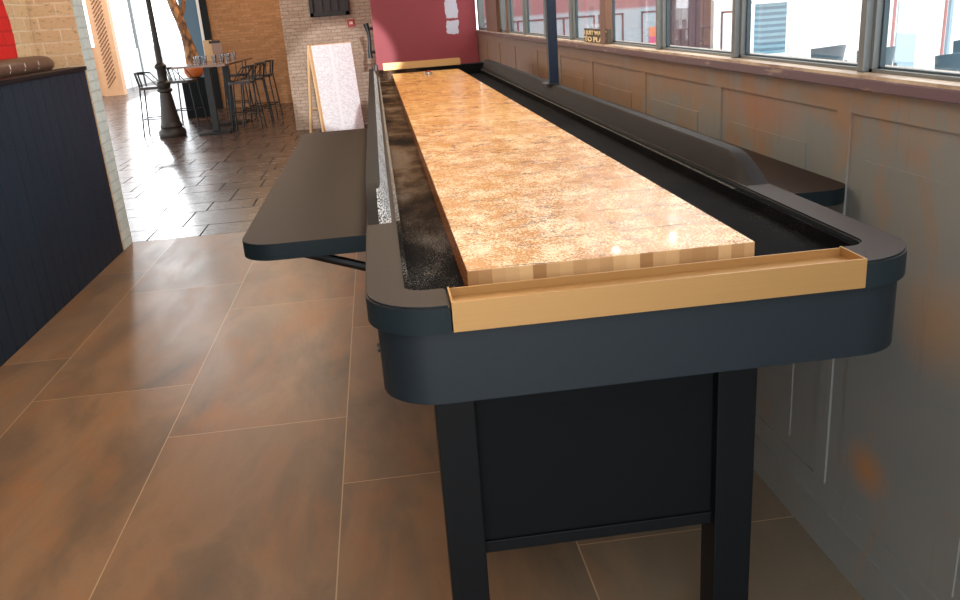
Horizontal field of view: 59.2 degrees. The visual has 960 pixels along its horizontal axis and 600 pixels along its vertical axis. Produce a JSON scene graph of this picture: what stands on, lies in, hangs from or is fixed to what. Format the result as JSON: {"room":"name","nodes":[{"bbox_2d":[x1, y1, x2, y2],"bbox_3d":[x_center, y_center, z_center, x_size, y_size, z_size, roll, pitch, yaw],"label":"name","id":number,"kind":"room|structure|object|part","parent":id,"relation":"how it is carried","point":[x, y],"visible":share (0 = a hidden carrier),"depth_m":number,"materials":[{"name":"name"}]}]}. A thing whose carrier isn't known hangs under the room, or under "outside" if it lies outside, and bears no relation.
{"room":"bar","nodes":[
{"label":"bar","id":0,"kind":"room"},
{"bbox_2d":[0,0,37,59],"bbox_3d":[-2.751,-0.567,1.988,0.200,3.300,8.440,-6,19,-5],"label":"wall","id":1,"kind":"structure","parent":0,"point":[16,34],"depth_m":5.70,"materials":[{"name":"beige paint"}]},
{"bbox_2d":[25,0,123,249],"bbox_3d":[-3.118,-1.917,5.992,0.500,3.300,0.006,-6,19,-5],"label":"wall","id":2,"kind":"structure","parent":0,"point":[53,22],"depth_m":6.01,"materials":[{"name":"beige brick"}]},
{"bbox_2d":[71,0,132,249],"bbox_3d":[-3.133,-1.955,6.107,0.500,3.300,0.238,-6,19,-5],"label":"trim","id":3,"kind":"structure","parent":2,"relation":"attached to","point":[78,9],"depth_m":6.35,"materials":[{"name":"brick"}]},
{"bbox_2d":[92,47,104,95],"bbox_3d":[-13.573,-6.142,23.561,6.050,1.320,0.200,-6,19,-5],"label":"wall","id":4,"kind":"structure","parent":0,"point":[93,48],"depth_m":23.73,"materials":[{"name":"orange wood"}]},
{"bbox_2d":[119,42,185,88],"bbox_3d":[-11.508,-8.278,29.594,0.210,1.150,11.000,-6,19,-5],"label":"wall","id":5,"kind":"structure","parent":0,"point":[172,54],"depth_m":29.02,"materials":[{"name":"white paint"}]},
{"bbox_2d":[127,0,147,83],"bbox_3d":[-11.457,-9.156,28.824,0.090,3.300,2.590,-6,19,-5],"label":"trim","id":6,"kind":"structure","parent":5,"relation":"attached to","point":[132,20],"depth_m":27.62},
{"bbox_2d":[184,68,202,77],"bbox_3d":[-5.413,-4.334,15.978,0.360,0.260,0.354,-6,19,-5],"label":"pot","id":7,"kind":"object","parent":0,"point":[194,72],"depth_m":15.87,"materials":[{"name":"orange ceramic"}]},
{"bbox_2d":[206,0,292,107],"bbox_3d":[-4.454,-5.704,17.291,2.050,3.300,0.300,-6,19,-5],"label":"wall","id":8,"kind":"structure","parent":0,"point":[245,28],"depth_m":17.24,"materials":[{"name":"orange brick"}]},
{"bbox_2d":[178,0,223,108],"bbox_3d":[-5.706,-5.247,17.154,0.550,2.700,0.140,-6,19,-5],"label":"door","id":9,"kind":"structure","parent":8,"relation":"in","point":[196,17],"depth_m":17.05,"materials":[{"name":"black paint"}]},
{"bbox_3d":[-5.503,-5.268,17.174,0.140,2.700,0.140,-6,19,-5],"label":"frame","id":10,"kind":"part","parent":9,"relation":"part of","materials":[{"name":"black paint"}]},
{"bbox_2d":[279,0,375,129],"bbox_3d":[-1.746,-4.368,12.829,2.483,3.300,0.300,-6,19,-5],"label":"brick wall","id":11,"kind":"structure","parent":0,"point":[300,30],"depth_m":12.75,"materials":[{"name":"beige brick"}]},
{"bbox_2d":[308,0,349,16],"bbox_3d":[-2.258,-4.533,12.517,0.585,0.615,0.060,-6,19,-5],"label":"framed picture","id":12,"kind":"object","parent":11,"relation":"attached to","point":[317,8],"visible":1,"depth_m":12.57,"materials":[{"name":"brown wood"}]},
{"bbox_3d":[-2.259,-4.534,12.521,0.465,0.495,0.048,-6,19,-5],"label":"panel","id":13,"kind":"part","parent":12,"relation":"part of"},
{"bbox_2d":[347,19,354,26],"bbox_3d":[-1.941,-4.162,12.702,0.105,0.110,0.020,-6,19,-5],"label":"fire sign","id":14,"kind":"object","parent":11,"relation":"attached to","point":[350,22],"visible":1,"depth_m":12.70,"materials":[{"name":"red plastic"}]},
{"bbox_2d":[370,0,478,69],"bbox_3d":[-0.847,-3.816,11.032,1.153,3.300,3.650,-6,19,-5],"label":"wall","id":15,"kind":"structure","parent":0,"point":[403,30],"depth_m":9.40,"materials":[{"name":"red paint"}]},
{"bbox_2d":[363,23,374,58],"bbox_3d":[-1.231,-2.890,9.417,0.109,0.378,0.064,-6,19,-5],"label":"door pull","id":16,"kind":"object","parent":15,"relation":"attached to","point":[366,26],"visible":1,"depth_m":9.40,"materials":[{"name":"black metal"}]},
{"bbox_2d":[0,0,959,599],"bbox_3d":[-2.732,-6.827,25.371,80.000,0.060,70.000,-6,19,-5],"label":"floor","id":17,"kind":"structure","parent":0,"point":[202,419],"depth_m":3.42,"materials":[{"name":"brown tile"}]},
{"bbox_2d":[0,66,122,366],"bbox_3d":[-2.368,0.272,2.424,0.165,1.382,8.240,-6,19,-5],"label":"wall","id":18,"kind":"structure","parent":17,"relation":"on","point":[59,229],"depth_m":5.19,"materials":[{"name":"black paint"}]},
{"bbox_2d":[0,56,54,77],"bbox_3d":[-2.736,-0.506,3.917,0.155,1.032,4.630,-6,19,-5],"label":"leather bench","id":19,"kind":"object","parent":18,"relation":"attached to","point":[31,64],"visible":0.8,"depth_m":5.42,"materials":[{"name":"brown leather"}]},
{"bbox_2d":[85,0,127,95],"bbox_3d":[-10.377,-7.335,23.296,0.540,3.300,0.326,-6,19,-5],"label":"lattice column","id":20,"kind":"structure","parent":17,"relation":"on","point":[99,11],"depth_m":23.30,"materials":[{"name":"orange wood"}]},
{"bbox_2d":[133,72,160,136],"bbox_3d":[-5.279,-3.211,13.768,0.494,0.999,0.454,-7,19,-8],"label":"bar stool","id":21,"kind":"object","parent":17,"relation":"on","point":[136,74],"visible":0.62,"depth_m":13.62,"materials":[{"name":"black metal"}]},
{"bbox_3d":[-5.439,-3.008,13.598,0.096,0.747,0.024,-21,25,-39],"label":"leg","id":22,"kind":"part","parent":21,"relation":"part of","materials":[{"name":"black metal"}]},
{"bbox_3d":[-5.505,-3.128,13.963,0.096,0.747,0.024,4,21,24],"label":"leg","id":23,"kind":"part","parent":21,"relation":"part of","materials":[{"name":"black metal"}]},
{"bbox_3d":[-5.291,-3.445,13.689,0.390,0.040,0.400,-7,19,-8],"label":"seat","id":24,"kind":"part","parent":21,"relation":"part of","materials":[{"name":"metal"}]},
{"bbox_3d":[-5.263,-2.986,13.846,0.439,0.016,0.405,-7,19,-8],"label":"foot rail","id":25,"kind":"part","parent":21,"relation":"part of","materials":[{"name":"black metal"}]},
{"bbox_2d":[146,0,186,137],"bbox_3d":[-5.026,-4.181,12.999,0.430,3.290,0.430,-6,19,-5],"label":"lamp post","id":26,"kind":"object","parent":17,"relation":"on","point":[171,126],"visible":1,"depth_m":13.27,"materials":[{"name":"metal"}]},
{"bbox_2d":[166,66,208,124],"bbox_3d":[-5.197,-3.613,14.919,0.494,0.999,0.454,-2,19,5],"label":"bar stool","id":27,"kind":"object","parent":17,"relation":"on","point":[182,80],"visible":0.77,"depth_m":14.83,"materials":[{"name":"black metal"}]},
{"bbox_3d":[-5.377,-3.550,15.164,0.096,0.747,0.024,11,24,37],"label":"leg","id":28,"kind":"part","parent":27,"relation":"part of","materials":[{"name":"black metal"}]},
{"bbox_3d":[-5.209,-3.846,14.839,0.390,0.040,0.400,-2,19,5],"label":"seat","id":29,"kind":"part","parent":27,"relation":"part of","materials":[{"name":"black metal"}]},
{"bbox_3d":[-5.181,-3.388,14.997,0.439,0.016,0.405,-2,19,5],"label":"foot rail","id":30,"kind":"part","parent":27,"relation":"part of","materials":[{"name":"black metal"}]},
{"bbox_3d":[-4.999,-3.438,14.757,0.096,0.747,0.024,11,24,37],"label":"leg","id":31,"kind":"part","parent":27,"relation":"part of","materials":[{"name":"black metal"}]},
{"bbox_3d":[-4.970,-3.567,15.124,0.096,0.747,0.024,-14,21,-26],"label":"leg","id":32,"kind":"part","parent":27,"relation":"part of","materials":[{"name":"black metal"}]},
{"bbox_2d":[167,0,210,117],"bbox_3d":[-5.514,-5.038,15.730,0.538,3.202,0.400,-6,19,-5],"label":"tree","id":33,"kind":"object","parent":17,"relation":"on","point":[190,50],"visible":0.7,"depth_m":15.85,"materials":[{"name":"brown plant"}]},
{"bbox_2d":[182,77,210,117],"bbox_3d":[-5.380,-3.872,16.137,0.440,0.720,0.400,-6,19,-5],"label":"planter","id":34,"kind":"object","parent":17,"relation":"on","point":[201,81],"depth_m":15.95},
{"bbox_2d":[170,57,251,135],"bbox_3d":[-4.305,-3.410,14.040,0.906,1.060,2.433,-4,19,-1],"label":"table","id":35,"kind":"object","parent":17,"relation":"on","point":[216,125],"visible":0.91,"depth_m":13.44,"materials":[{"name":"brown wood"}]},
{"bbox_2d":[203,40,219,61],"bbox_3d":[-4.497,-4.201,14.224,0.280,0.340,0.070,-6,19,-5],"label":"holder","id":36,"kind":"object","parent":35,"relation":"on","point":[207,44],"visible":0.89,"depth_m":14.21,"materials":[{"name":"brown wood"}]},
{"bbox_3d":[-4.250,-3.186,13.379,0.100,1.000,0.100,-6,19,-5],"label":"leg","id":37,"kind":"part","parent":35,"relation":"part of","materials":[{"name":"black metal"}]},
{"bbox_2d":[211,43,222,60],"bbox_3d":[-4.402,-4.167,14.189,0.165,0.285,0.020,-6,19,-5],"label":"holder","id":38,"kind":"object","parent":35,"relation":"on","point":[217,48],"visible":0.86,"depth_m":14.18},
{"bbox_3d":[-4.214,-2.700,13.546,0.480,0.030,0.480,-6,19,-5],"label":"foot plate","id":39,"kind":"part","parent":35,"relation":"part of","materials":[{"name":"black metal"}]},
{"bbox_3d":[-4.323,-3.588,14.563,0.100,1.000,0.100,-6,19,-5],"label":"leg","id":40,"kind":"part","parent":35,"relation":"part of","materials":[{"name":"black metal"}]},
{"bbox_3d":[-4.287,-3.102,14.730,0.480,0.030,0.480,-6,19,-5],"label":"foot plate","id":41,"kind":"part","parent":35,"relation":"part of","materials":[{"name":"black metal"}]},
{"bbox_2d":[222,61,254,118],"bbox_3d":[-4.485,-3.901,15.606,0.454,0.999,0.494,-6,19,-5],"label":"bar stool","id":42,"kind":"object","parent":17,"relation":"on","point":[236,73],"visible":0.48,"depth_m":15.48,"materials":[{"name":"black metal"}]},
{"bbox_3d":[-4.644,-3.698,15.435,0.024,0.747,0.096,6,21,26],"label":"leg","id":43,"kind":"part","parent":42,"relation":"part of","materials":[{"name":"black metal"}]},
{"bbox_3d":[-4.501,-4.132,15.521,0.400,0.040,0.390,-6,19,-5],"label":"seat","id":44,"kind":"part","parent":42,"relation":"part of","materials":[{"name":"black metal"}]},
{"bbox_3d":[-4.258,-3.739,15.472,0.024,0.747,0.096,-19,24,-37],"label":"leg","id":45,"kind":"part","parent":42,"relation":"part of","materials":[{"name":"black metal"}]},
{"bbox_2d":[228,64,266,131],"bbox_3d":[-3.765,-3.240,13.530,0.494,0.999,0.454,-6,19,-5],"label":"bar stool","id":46,"kind":"object","parent":17,"relation":"on","point":[253,79],"visible":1,"depth_m":13.42,"materials":[{"name":"black metal"}]},
{"bbox_3d":[-3.935,-3.039,13.368,0.096,0.747,0.024,-19,24,-37],"label":"leg","id":47,"kind":"part","parent":46,"relation":"part of","materials":[{"name":"black metal"}]},
{"bbox_3d":[-3.983,-3.161,13.735,0.096,0.747,0.024,6,21,26],"label":"leg","id":48,"kind":"part","parent":46,"relation":"part of","materials":[{"name":"black metal"}]},
{"bbox_3d":[-3.787,-3.472,13.449,0.390,0.040,0.400,-6,19,-5],"label":"seat","id":49,"kind":"part","parent":46,"relation":"part of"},
{"bbox_3d":[-3.748,-3.015,13.607,0.439,0.016,0.405,-6,19,-5],"label":"foot rail","id":50,"kind":"part","parent":46,"relation":"part of","materials":[{"name":"black metal"}]},
{"bbox_3d":[-3.530,-3.081,13.406,0.096,0.747,0.024,6,21,26],"label":"leg","id":51,"kind":"part","parent":46,"relation":"part of","materials":[{"name":"black metal"}]},
{"bbox_3d":[-3.576,-3.204,13.773,0.096,0.747,0.024,-19,24,-37],"label":"leg","id":52,"kind":"part","parent":46,"relation":"part of","materials":[{"name":"black metal"}]},
{"bbox_2d":[239,62,273,126],"bbox_3d":[-3.775,-3.452,14.149,0.494,0.999,0.454,-7,19,-9],"label":"bar stool","id":53,"kind":"object","parent":17,"relation":"on","point":[259,77],"visible":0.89,"depth_m":14.06,"materials":[{"name":"black metal"}]},
{"bbox_3d":[-3.931,-3.248,13.976,0.096,0.747,0.024,-21,25,-40],"label":"leg","id":54,"kind":"part","parent":53,"relation":"part of","materials":[{"name":"black metal"}]},
{"bbox_3d":[-4.003,-3.368,14.340,0.096,0.747,0.024,4,21,23],"label":"leg","id":55,"kind":"part","parent":53,"relation":"part of","materials":[{"name":"black metal"}]},
{"bbox_3d":[-3.797,-3.684,14.067,0.390,0.040,0.400,-7,19,-9],"label":"seat","id":56,"kind":"part","parent":53,"relation":"part of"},
{"bbox_3d":[-3.758,-3.227,14.226,0.439,0.016,0.405,-7,19,-9],"label":"foot rail","id":57,"kind":"part","parent":53,"relation":"part of","materials":[{"name":"black metal"}]},
{"bbox_3d":[-3.530,-3.299,14.038,0.096,0.747,0.024,4,21,23],"label":"leg","id":58,"kind":"part","parent":53,"relation":"part of","materials":[{"name":"black metal"}]},
{"bbox_3d":[-3.600,-3.419,14.402,0.096,0.747,0.024,-21,25,-40],"label":"leg","id":59,"kind":"part","parent":53,"relation":"part of","materials":[{"name":"black metal"}]},
{"bbox_2d":[247,59,282,120],"bbox_3d":[-3.816,-3.693,14.860,0.494,0.999,0.454,-4,19,0],"label":"bar stool","id":60,"kind":"object","parent":17,"relation":"on","point":[270,73],"visible":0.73,"depth_m":14.75,"materials":[{"name":"black metal"}]},
{"bbox_3d":[-4.006,-3.496,14.714,0.096,0.747,0.024,-17,22,-32],"label":"leg","id":61,"kind":"part","parent":60,"relation":"part of","materials":[{"name":"black metal"}]},
{"bbox_3d":[-3.838,-3.926,14.779,0.390,0.040,0.400,-4,19,0],"label":"seat","id":62,"kind":"part","parent":60,"relation":"part of","materials":[{"name":"black metal"}]},
{"bbox_3d":[-3.800,-3.469,14.936,0.439,0.016,0.405,-4,19,0],"label":"foot rail","id":63,"kind":"part","parent":60,"relation":"part of","materials":[{"name":"black metal"}]},
{"bbox_3d":[-3.598,-3.527,14.716,0.096,0.747,0.024,8,22,31],"label":"leg","id":64,"kind":"part","parent":60,"relation":"part of","materials":[{"name":"black metal"}]},
{"bbox_3d":[-3.608,-3.653,15.085,0.096,0.747,0.024,-17,22,-32],"label":"leg","id":65,"kind":"part","parent":60,"relation":"part of","materials":[{"name":"black metal"}]},
{"bbox_2d":[307,41,364,132],"bbox_3d":[-2.187,-3.127,12.465,0.680,1.264,0.484,-18,23,-34],"label":"menu board","id":66,"kind":"object","parent":17,"relation":"on","point":[332,64],"visible":0.88,"depth_m":12.31,"materials":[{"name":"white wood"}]},
{"bbox_2d":[242,0,907,599],"bbox_3d":[-0.076,-0.953,4.005,1.523,2.350,5.691,-6,19,-5],"label":"table","id":67,"kind":"object","parent":17,"relation":"on","point":[587,295],"visible":0.99,"depth_m":1.87,"materials":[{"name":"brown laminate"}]},
{"bbox_2d":[242,128,366,260],"bbox_3d":[-0.539,-0.444,2.963,0.307,0.040,2.060,-6,19,-5],"label":"shelf","id":68,"kind":"object","parent":67,"relation":"attached to","point":[316,205],"depth_m":2.37,"materials":[{"name":"black laminate"}]},
{"bbox_3d":[-0.457,-1.848,6.614,0.602,0.049,0.103,-6,19,-5],"label":"rail","id":69,"kind":"part","parent":67,"relation":"part of","materials":[{"name":"beige wood"}]},
{"bbox_2d":[424,70,432,74],"bbox_3d":[-0.372,-1.640,6.090,0.058,0.027,0.058,-6,19,-5],"label":"puck","id":70,"kind":"object","parent":67,"relation":"on","point":[428,72],"visible":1,"depth_m":6.07,"materials":[{"name":"silver metal"}]},
{"bbox_3d":[-0.037,0.495,1.921,0.084,0.966,0.085,-6,19,-5],"label":"leg","id":71,"kind":"part","parent":67,"relation":"part of","materials":[{"name":"black paint"}]},
{"bbox_3d":[0.350,-1.077,4.199,0.066,0.006,0.130,-6,19,-5],"label":"post","id":72,"kind":"part","parent":67,"relation":"part of","materials":[{"name":"black metal"}]},
{"bbox_3d":[0.323,-1.609,3.983,0.047,1.152,0.045,-6,19,-5],"label":"scoreboard post","id":73,"kind":"part","parent":67,"relation":"part of","materials":[{"name":"metal"}]},
{"bbox_3d":[0.255,0.267,1.880,0.535,0.551,0.020,-6,19,-5],"label":"leg panel","id":74,"kind":"part","parent":67,"relation":"part of","materials":[{"name":"black wood"}]},
{"bbox_3d":[0.288,-0.024,1.393,0.679,0.050,0.101,-6,19,-5],"label":"rail","id":75,"kind":"part","parent":67,"relation":"part of","materials":[{"name":"beige wood"}]},
{"bbox_2d":[609,101,844,206],"bbox_3d":[0.658,-0.617,3.211,0.286,0.040,2.355,-6,19,-5],"label":"shelf","id":76,"kind":"object","parent":67,"relation":"attached to","point":[824,191],"depth_m":2.23,"materials":[{"name":"black laminate"}]},
{"bbox_3d":[0.578,0.430,1.978,0.089,0.966,0.085,-6,19,-5],"label":"leg","id":77,"kind":"part","parent":67,"relation":"part of","materials":[{"name":"black paint"}]},
{"bbox_2d":[752,0,788,53],"bbox_3d":[7.385,-6.969,21.533,0.850,1.300,0.600,-6,19,-5],"label":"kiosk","id":78,"kind":"object","parent":17,"relation":"on","point":[770,19],"visible":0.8,"depth_m":21.37,"materials":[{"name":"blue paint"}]},
{"bbox_2d":[786,0,799,56],"bbox_3d":[4.185,-4.193,11.212,0.190,3.200,0.200,-6,19,-5],"label":"column","id":79,"kind":"structure","parent":17,"relation":"on","point":[793,5],"depth_m":11.35,"materials":[{"name":"paint"}]},
{"bbox_2d":[811,44,847,60],"bbox_3d":[3.680,-2.255,9.138,0.545,0.962,0.475,-15,22,-30],"label":"chair","id":80,"kind":"object","parent":17,"relation":"on","point":[837,52],"visible":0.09,"depth_m":8.82,"materials":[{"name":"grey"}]},
{"bbox_2d":[856,46,896,65],"bbox_3d":[3.861,-2.029,8.441,0.545,0.962,0.475,-14,21,-27],"label":"chair","id":81,"kind":"object","parent":17,"relation":"on","point":[890,51],"visible":0.06,"depth_m":8.18,"materials":[{"name":"blue stone"}]},
{"bbox_2d":[890,0,948,54],"bbox_3d":[5.713,-4.190,10.879,0.735,3.200,0.040,-6,19,-5],"label":"trim","id":82,"kind":"structure","parent":17,"relation":"on","point":[895,1],"depth_m":11.07,"materials":[{"name":"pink paint"}]},
{"bbox_2d":[893,0,954,66],"bbox_3d":[5.789,-4.202,10.896,0.750,3.200,0.060,-6,19,-5],"label":"column","id":83,"kind":"structure","parent":17,"relation":"on","point":[908,10],"depth_m":11.10,"materials":[{"name":"white paint"}]},
{"bbox_2d":[934,53,959,71],"bbox_3d":[4.050,-1.672,7.363,0.545,0.962,0.475,-13,21,-24],"label":"chair","id":84,"kind":"object","parent":17,"relation":"on","point":[950,62],"visible":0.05,"depth_m":7.05,"materials":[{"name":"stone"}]},
{"bbox_2d":[952,40,959,52],"bbox_3d":[4.983,-2.245,8.832,0.545,0.962,0.475,-17,23,-32],"label":"chair","id":85,"kind":"object","parent":17,"relation":"on","point":[956,44],"visible":0.02,"depth_m":8.51,"materials":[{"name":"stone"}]},
{"bbox_2d":[476,0,655,42],"bbox_3d":[1.209,-3.879,10.932,2.500,3.200,0.200,-6,19,-5],"label":"wall","id":86,"kind":"structure","parent":0,"point":[631,9],"depth_m":10.94,"materials":[{"name":"white paint"}]},
{"bbox_2d":[485,11,655,41],"bbox_3d":[1.254,-3.136,11.073,2.460,1.100,0.017,-6,19,-5],"label":"trim","id":87,"kind":"structure","parent":86,"relation":"attached to","point":[622,14],"depth_m":10.95,"materials":[{"name":"red paint"}]},
{"bbox_2d":[649,27,655,43],"bbox_3d":[2.327,-3.468,11.101,0.220,0.240,0.012,-6,19,-5],"label":"poster","id":88,"kind":"object","parent":86,"relation":"attached to","point":[652,30],"visible":0.29,"depth_m":11.08,"materials":[{"name":"orange paper"}]},
{"bbox_2d":[670,0,710,48],"bbox_3d":[2.711,-4.019,11.021,0.520,3.200,0.310,-6,19,-5],"label":"wall","id":89,"kind":"structure","parent":0,"point":[690,20],"depth_m":11.01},
{"bbox_2d":[477,33,959,599],"bbox_3d":[0.568,-1.153,6.024,0.160,1.330,15.600,-6,19,-5],"label":"wall","id":90,"kind":"structure","parent":0,"point":[874,438],"depth_m":2.13,"materials":[{"name":"grey paint"}]},
{"bbox_2d":[477,0,486,29],"bbox_3d":[0.027,-3.516,8.802,0.060,1.340,0.950,-6,19,-5],"label":"window","id":91,"kind":"structure","parent":90,"relation":"in","point":[480,7],"depth_m":9.33,"materials":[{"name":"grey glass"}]},
{"bbox_2d":[485,0,500,31],"bbox_3d":[0.135,-3.249,8.002,0.130,1.340,0.750,-6,19,-5],"label":"trim","id":92,"kind":"structure","parent":90,"relation":"attached to","point":[492,6],"depth_m":8.04,"materials":[{"name":"brown wood"}]},
{"bbox_2d":[499,0,513,32],"bbox_3d":[0.202,-3.064,7.451,0.060,1.340,0.420,-6,19,-5],"label":"window","id":93,"kind":"structure","parent":90,"relation":"in","point":[501,2],"depth_m":7.72,"materials":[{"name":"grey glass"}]},
{"bbox_2d":[505,0,508,32],"bbox_3d":[0.204,-2.993,7.242,0.028,1.340,0.026,-6,19,-5],"label":"trim","id":94,"kind":"structure","parent":90,"relation":"attached to","point":[506,4],"depth_m":7.40,"materials":[{"name":"brown wood"}]},
{"bbox_2d":[507,0,522,33],"bbox_3d":[0.276,-2.858,6.834,0.030,1.340,0.844,-6,19,-5],"label":"window","id":95,"kind":"structure","parent":90,"relation":"in","point":[508,1],"depth_m":7.38,"materials":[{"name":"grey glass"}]},
{"bbox_2d":[522,0,525,34],"bbox_3d":[0.310,-2.719,6.423,0.028,1.340,0.026,-6,19,-5],"label":"trim","id":96,"kind":"structure","parent":90,"relation":"attached to","point":[523,1],"depth_m":6.59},
{"bbox_2d":[524,0,543,35],"bbox_3d":[0.381,-2.587,6.025,0.030,1.340,0.824,-6,19,-5],"label":"window","id":97,"kind":"structure","parent":90,"relation":"in","point":[526,1],"depth_m":6.56,"materials":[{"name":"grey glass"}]},
{"bbox_2d":[543,0,545,36],"bbox_3d":[0.414,-2.451,5.623,0.028,1.340,0.026,-6,19,-5],"label":"trim","id":98,"kind":"structure","parent":90,"relation":"attached to","point":[543,0],"depth_m":5.79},
{"bbox_2d":[557,35,569,38],"bbox_3d":[0.481,-2.329,5.253,0.030,1.340,0.764,-6,19,-5],"label":"window","id":99,"kind":"structure","parent":90,"relation":"in","point":[558,36],"depth_m":5.37,"materials":[{"name":"grey metal"}]},
{"bbox_2d":[568,0,572,39],"bbox_3d":[0.510,-2.203,4.879,0.028,1.340,0.026,-6,19,-5],"label":"trim","id":100,"kind":"structure","parent":90,"relation":"attached to","point":[569,1],"depth_m":5.05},
{"bbox_2d":[572,0,583,40],"bbox_3d":[0.578,-2.077,4.500,0.030,1.340,0.784,-6,19,-5],"label":"window","id":101,"kind":"structure","parent":90,"relation":"in","point":[574,2],"depth_m":5.03,"materials":[{"name":"grey metal"}]},
{"bbox_2d":[599,0,612,43],"bbox_3d":[0.603,-1.947,4.116,0.040,1.340,0.100,-6,19,-5],"label":"trim","id":102,"kind":"structure","parent":90,"relation":"attached to","point":[605,5],"depth_m":4.26,"materials":[{"name":"brown wood"}]},
{"bbox_2d":[611,0,655,48],"bbox_3d":[0.678,-1.819,3.728,0.030,1.340,0.804,-6,19,-5],"label":"window","id":103,"kind":"structure","parent":90,"relation":"in","point":[645,45],"depth_m":4.16,"materials":[{"name":"grey metal"}]},
{"bbox_3d":[0.678,-1.819,3.728,0.030,1.340,0.804,-6,19,-5],"label":"frame","id":104,"kind":"part","parent":103,"relation":"part of","materials":[{"name":"brown wood"}]},
{"bbox_2d":[656,0,661,49],"bbox_3d":[0.710,-1.686,3.336,0.028,1.340,0.026,-6,19,-5],"label":"trim","id":105,"kind":"structure","parent":90,"relation":"attached to","point":[658,2],"depth_m":3.51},
{"bbox_2d":[662,0,730,56],"bbox_3d":[0.776,-1.564,2.965,0.030,1.340,0.764,-6,19,-5],"label":"window","id":106,"kind":"structure","parent":90,"relation":"in","point":[665,3],"depth_m":3.47,"materials":[{"name":"grey metal"}]},
{"bbox_2d":[475,30,959,104],"bbox_3d":[0.748,-1.190,3.963,0.178,0.008,11.700,-6,19,-5],"label":"trim","id":107,"kind":"structure","parent":90,"relation":"on","point":[953,85],"depth_m":2.38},
{"bbox_2d":[584,28,610,43],"bbox_3d":[0.619,-1.402,4.481,0.021,0.071,0.500,-6,19,-5],"label":"sign","id":108,"kind":"object","parent":107,"relation":"on","point":[590,34],"visible":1,"depth_m":4.49,"materials":[{"name":"wood"}]},
{"bbox_2d":[731,0,740,57],"bbox_3d":[0.806,-1.438,2.592,0.028,1.340,0.026,-6,19,-5],"label":"trim","id":109,"kind":"structure","parent":90,"relation":"attached to","point":[736,4],"depth_m":2.77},
{"bbox_2d":[739,0,856,70],"bbox_3d":[0.872,-1.318,2.229,0.030,1.340,0.749,-6,19,-5],"label":"window","id":110,"kind":"structure","parent":90,"relation":"in","point":[745,9],"depth_m":2.70,"materials":[{"name":"grey metal"}]},
{"bbox_2d":[753,432,910,599],"bbox_3d":[0.529,-0.579,6.211,0.022,0.130,15.600,-6,19,-5],"label":"baseboard","id":111,"kind":"structure","parent":90,"relation":"attached to","point":[858,567],"depth_m":2.45,"materials":[{"name":"grey paint"}]},
{"bbox_2d":[857,0,873,71],"bbox_3d":[0.900,-1.194,1.862,0.028,1.340,0.026,-6,19,-5],"label":"trim","id":112,"kind":"structure","parent":90,"relation":"attached to","point":[867,9],"depth_m":2.04,"materials":[{"name":"grey metal"}]},
{"bbox_2d":[869,0,959,81],"bbox_3d":[0.965,-1.077,1.509,0.030,1.340,0.729,-6,19,-5],"label":"window","id":113,"kind":"structure","parent":90,"relation":"in","point":[881,13],"depth_m":2.01,"materials":[{"name":"grey metal"}]},
{"bbox_2d":[710,0,731,50],"bbox_3d":[3.224,-4.026,10.931,0.480,3.200,0.200,-6,19,-5],"label":"wall","id":114,"kind":"structure","parent":0,"point":[717,6],"depth_m":10.97,"materials":[{"name":"white paint"}]},
{"bbox_2d":[720,11,731,49],"bbox_3d":[3.320,-3.256,11.090,0.340,1.030,0.012,-6,19,-5],"label":"trim","id":115,"kind":"structure","parent":114,"relation":"attached to","point":[722,12],"depth_m":10.95,"materials":[{"name":"paint"}]}
]}

